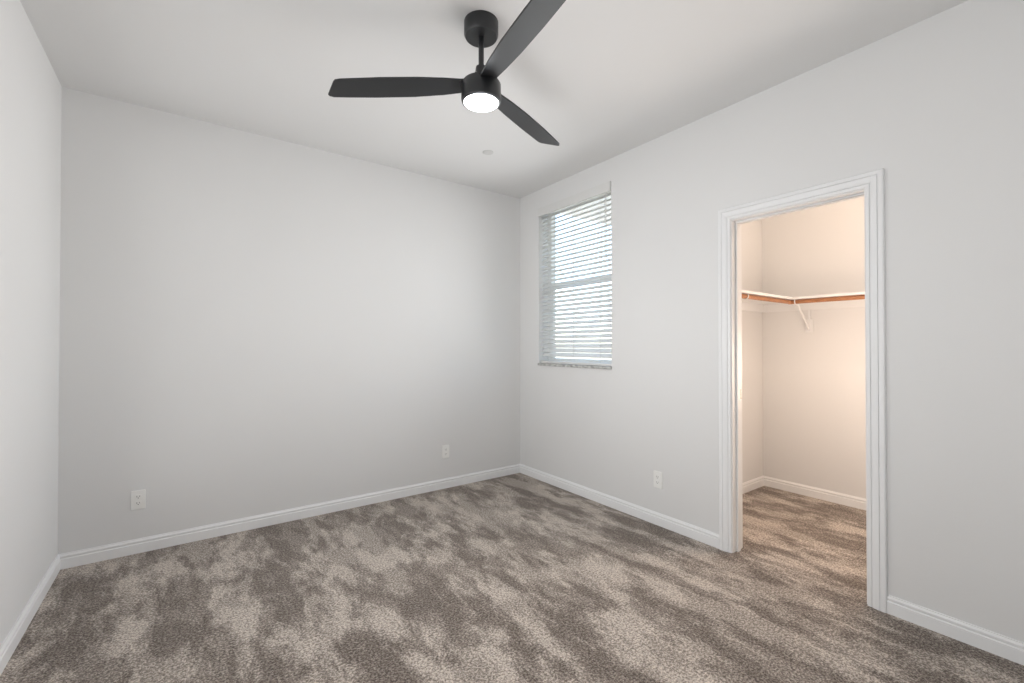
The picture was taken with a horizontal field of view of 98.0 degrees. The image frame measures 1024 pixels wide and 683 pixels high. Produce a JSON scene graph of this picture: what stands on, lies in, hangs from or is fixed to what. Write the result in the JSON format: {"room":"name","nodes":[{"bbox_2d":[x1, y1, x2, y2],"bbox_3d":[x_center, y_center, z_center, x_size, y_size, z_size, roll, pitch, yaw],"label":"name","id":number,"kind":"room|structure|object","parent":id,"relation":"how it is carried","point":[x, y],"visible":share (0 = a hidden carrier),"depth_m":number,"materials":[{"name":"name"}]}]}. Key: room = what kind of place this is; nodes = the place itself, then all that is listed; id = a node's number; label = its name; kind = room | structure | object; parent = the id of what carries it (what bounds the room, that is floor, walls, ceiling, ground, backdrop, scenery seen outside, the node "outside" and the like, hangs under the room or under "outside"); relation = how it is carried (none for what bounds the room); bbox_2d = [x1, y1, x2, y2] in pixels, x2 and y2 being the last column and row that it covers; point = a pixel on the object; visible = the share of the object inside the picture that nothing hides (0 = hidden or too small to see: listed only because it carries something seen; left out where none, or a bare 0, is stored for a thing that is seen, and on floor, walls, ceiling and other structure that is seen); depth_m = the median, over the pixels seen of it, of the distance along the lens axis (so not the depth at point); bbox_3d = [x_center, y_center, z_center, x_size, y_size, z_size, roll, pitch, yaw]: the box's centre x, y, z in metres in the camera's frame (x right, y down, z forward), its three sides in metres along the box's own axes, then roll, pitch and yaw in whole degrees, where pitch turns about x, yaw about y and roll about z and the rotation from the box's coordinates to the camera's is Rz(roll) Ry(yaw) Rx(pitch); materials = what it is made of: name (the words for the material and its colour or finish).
{"room":"empty bedroom","nodes":[
{"label":"empty bedroom","id":0,"kind":"room"},
{"bbox_2d":[0,0,61,645],"bbox_3d":[-1.444,-0.097,0.888,0.115,2.740,3.965,0,-1,-36],"label":"wall","id":1,"kind":"structure","parent":0,"point":[30,145],"depth_m":2.02,"materials":[{"name":"paint"}]},
{"bbox_2d":[0,553,63,675],"bbox_3d":[-1.425,1.231,0.961,0.014,0.085,3.850,0,-1,-36],"label":"baseboard","id":2,"kind":"structure","parent":1,"relation":"attached to","point":[13,638],"depth_m":2.01,"materials":[{"name":"white paint"}]},
{"bbox_2d":[58,87,519,553],"bbox_3d":[-1.332,-0.074,3.516,3.391,2.740,0.150,0,-1,-36],"label":"wall","id":3,"kind":"structure","parent":0,"point":[252,324],"depth_m":3.11,"materials":[{"name":"paint"}]},
{"bbox_2d":[131,489,145,509],"bbox_3d":[-2.280,0.967,2.717,0.070,0.115,0.009,0,-1,-36],"label":"electrical outlet","id":4,"kind":"object","parent":3,"relation":"attached to","point":[138,499],"visible":1,"depth_m":2.72,"materials":[{"name":"white plastic"}]},
{"bbox_2d":[64,464,519,568],"bbox_3d":[-1.225,1.253,3.481,3.246,0.085,0.014,0,-1,-36],"label":"baseboard","id":5,"kind":"structure","parent":3,"relation":"attached to","point":[125,548],"depth_m":3.10,"materials":[{"name":"white paint"}]},
{"bbox_2d":[442,445,448,458],"bbox_3d":[-0.589,0.978,3.951,0.070,0.115,0.009,0,-1,-36],"label":"electrical outlet","id":6,"kind":"object","parent":3,"relation":"attached to","point":[445,451],"visible":1,"depth_m":3.94,"materials":[{"name":"white plastic"}]},
{"bbox_2d":[20,0,967,223],"bbox_3d":[0.501,-1.484,2.411,5.038,0.060,4.115,0,-1,-36],"label":"ceiling","id":7,"kind":"structure","parent":0,"point":[586,84],"depth_m":2.33,"materials":[{"name":"paint"}]},
{"bbox_2d":[328,0,565,145],"bbox_3d":[-0.018,-1.269,1.979,1.238,0.378,1.193,0,-1,-36],"label":"fan","id":8,"kind":"object","parent":7,"relation":"hanging from","point":[479,89],"visible":1,"depth_m":2.00,"materials":[{"name":"black metal"}]},
{"bbox_2d":[483,150,493,154],"bbox_3d":[-0.183,-1.441,3.400,0.084,0.008,0.084,0,-1,-36],"label":"sprinkler","id":9,"kind":"object","parent":7,"relation":"attached to","point":[488,152],"visible":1,"depth_m":3.39,"materials":[{"name":"grey"}]},
{"bbox_2d":[0,473,1023,682],"bbox_3d":[0.501,1.316,2.387,5.038,0.060,4.115,0,-1,-36],"label":"floor","id":10,"kind":"structure","parent":0,"point":[518,578],"depth_m":2.17,"materials":[{"name":"grey carpet"}]},
{"bbox_2d":[520,138,659,512],"bbox_3d":[0.597,-0.071,3.918,0.200,2.740,1.773,0,-1,-36],"label":"wall","id":11,"kind":"structure","parent":0,"point":[595,429],"depth_m":3.48,"materials":[{"name":"paint"}]},
{"bbox_2d":[538,363,611,369],"bbox_3d":[0.558,0.212,3.883,0.128,0.022,0.902,0,-1,-36],"label":"window sill","id":12,"kind":"structure","parent":11,"relation":"attached to","point":[577,366],"depth_m":3.79,"materials":[{"name":"stone"}]},
{"bbox_2d":[548,192,611,362],"bbox_3d":[0.635,-0.531,3.946,0.060,1.463,0.894,0,-1,-36],"label":"window","id":13,"kind":"structure","parent":11,"relation":"in","point":[591,360],"depth_m":4.10,"materials":[{"name":"white plastic"}]},
{"bbox_2d":[538,181,611,365],"bbox_3d":[0.543,-0.530,3.878,0.094,1.457,0.890,0,-1,-36],"label":"window blinds","id":14,"kind":"object","parent":13,"relation":"attached to","point":[580,350],"visible":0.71,"depth_m":3.85,"materials":[{"name":"white plastic"}]},
{"bbox_2d":[654,470,661,488],"bbox_3d":[1.028,0.974,3.140,0.009,0.115,0.070,0,-1,-36],"label":"electrical outlet","id":15,"kind":"object","parent":11,"relation":"attached to","point":[657,479],"visible":1,"depth_m":3.14,"materials":[{"name":"white plastic"}]},
{"bbox_2d":[741,219,762,482],"bbox_3d":[1.750,-0.072,3.733,1.447,2.740,0.115,0,-1,-36],"label":"wall","id":16,"kind":"structure","parent":0,"point":[752,375],"depth_m":3.93,"materials":[{"name":"paint"}]},
{"bbox_2d":[742,476,763,493],"bbox_3d":[1.693,1.254,3.600,1.379,0.085,0.014,0,-1,-36],"label":"baseboard","id":17,"kind":"structure","parent":16,"relation":"attached to","point":[758,482],"depth_m":3.90,"materials":[{"name":"white paint"}]},
{"bbox_2d":[742,290,792,312],"bbox_3d":[1.678,-0.218,3.379,1.080,0.278,0.375,0,-1,-36],"label":"shelf","id":18,"kind":"object","parent":16,"relation":"attached to","point":[752,301],"depth_m":3.80,"materials":[{"name":"white paint"}]},
{"bbox_2d":[762,197,865,498],"bbox_3d":[2.978,-0.077,3.180,0.115,2.740,2.227,0,-1,-36],"label":"wall","id":19,"kind":"structure","parent":0,"point":[814,417],"depth_m":3.70,"materials":[{"name":"paint"}]},
{"bbox_2d":[764,476,865,509],"bbox_3d":[2.927,1.250,3.130,0.014,0.085,2.227,0,-1,-36],"label":"baseboard","id":20,"kind":"structure","parent":19,"relation":"attached to","point":[835,497],"depth_m":3.68,"materials":[{"name":"white paint"}]},
{"bbox_2d":[793,291,864,332],"bbox_3d":[2.807,-0.220,3.056,0.310,0.278,2.227,0,-1,-36],"label":"shelf","id":21,"kind":"object","parent":19,"relation":"attached to","point":[853,299],"depth_m":3.51,"materials":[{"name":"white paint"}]},
{"bbox_2d":[658,0,1023,641],"bbox_3d":[1.741,-0.085,2.277,0.115,2.740,2.227,0,-1,-36],"label":"wall","id":22,"kind":"structure","parent":0,"point":[927,114],"depth_m":2.02,"materials":[{"name":"paint"}]},
{"bbox_2d":[520,464,718,548],"bbox_3d":[0.696,1.254,3.588,0.014,0.085,2.024,0,-1,-36],"label":"baseboard","id":23,"kind":"structure","parent":22,"relation":"attached to","point":[710,538],"depth_m":3.32,"materials":[{"name":"white paint"}]},
{"bbox_2d":[718,168,887,612],"bbox_3d":[1.584,0.232,2.484,0.146,2.110,0.820,0,-1,-36],"label":"door frame","id":24,"kind":"structure","parent":22,"relation":"attached to","point":[872,183],"depth_m":2.32,"materials":[{"name":"white paint"}]},
{"bbox_2d":[887,594,1023,665],"bbox_3d":[2.052,1.238,1.729,0.014,0.085,0.934,0,-1,-36],"label":"baseboard","id":25,"kind":"structure","parent":22,"relation":"attached to","point":[1003,646],"depth_m":1.91,"materials":[{"name":"white paint"}]}
]}

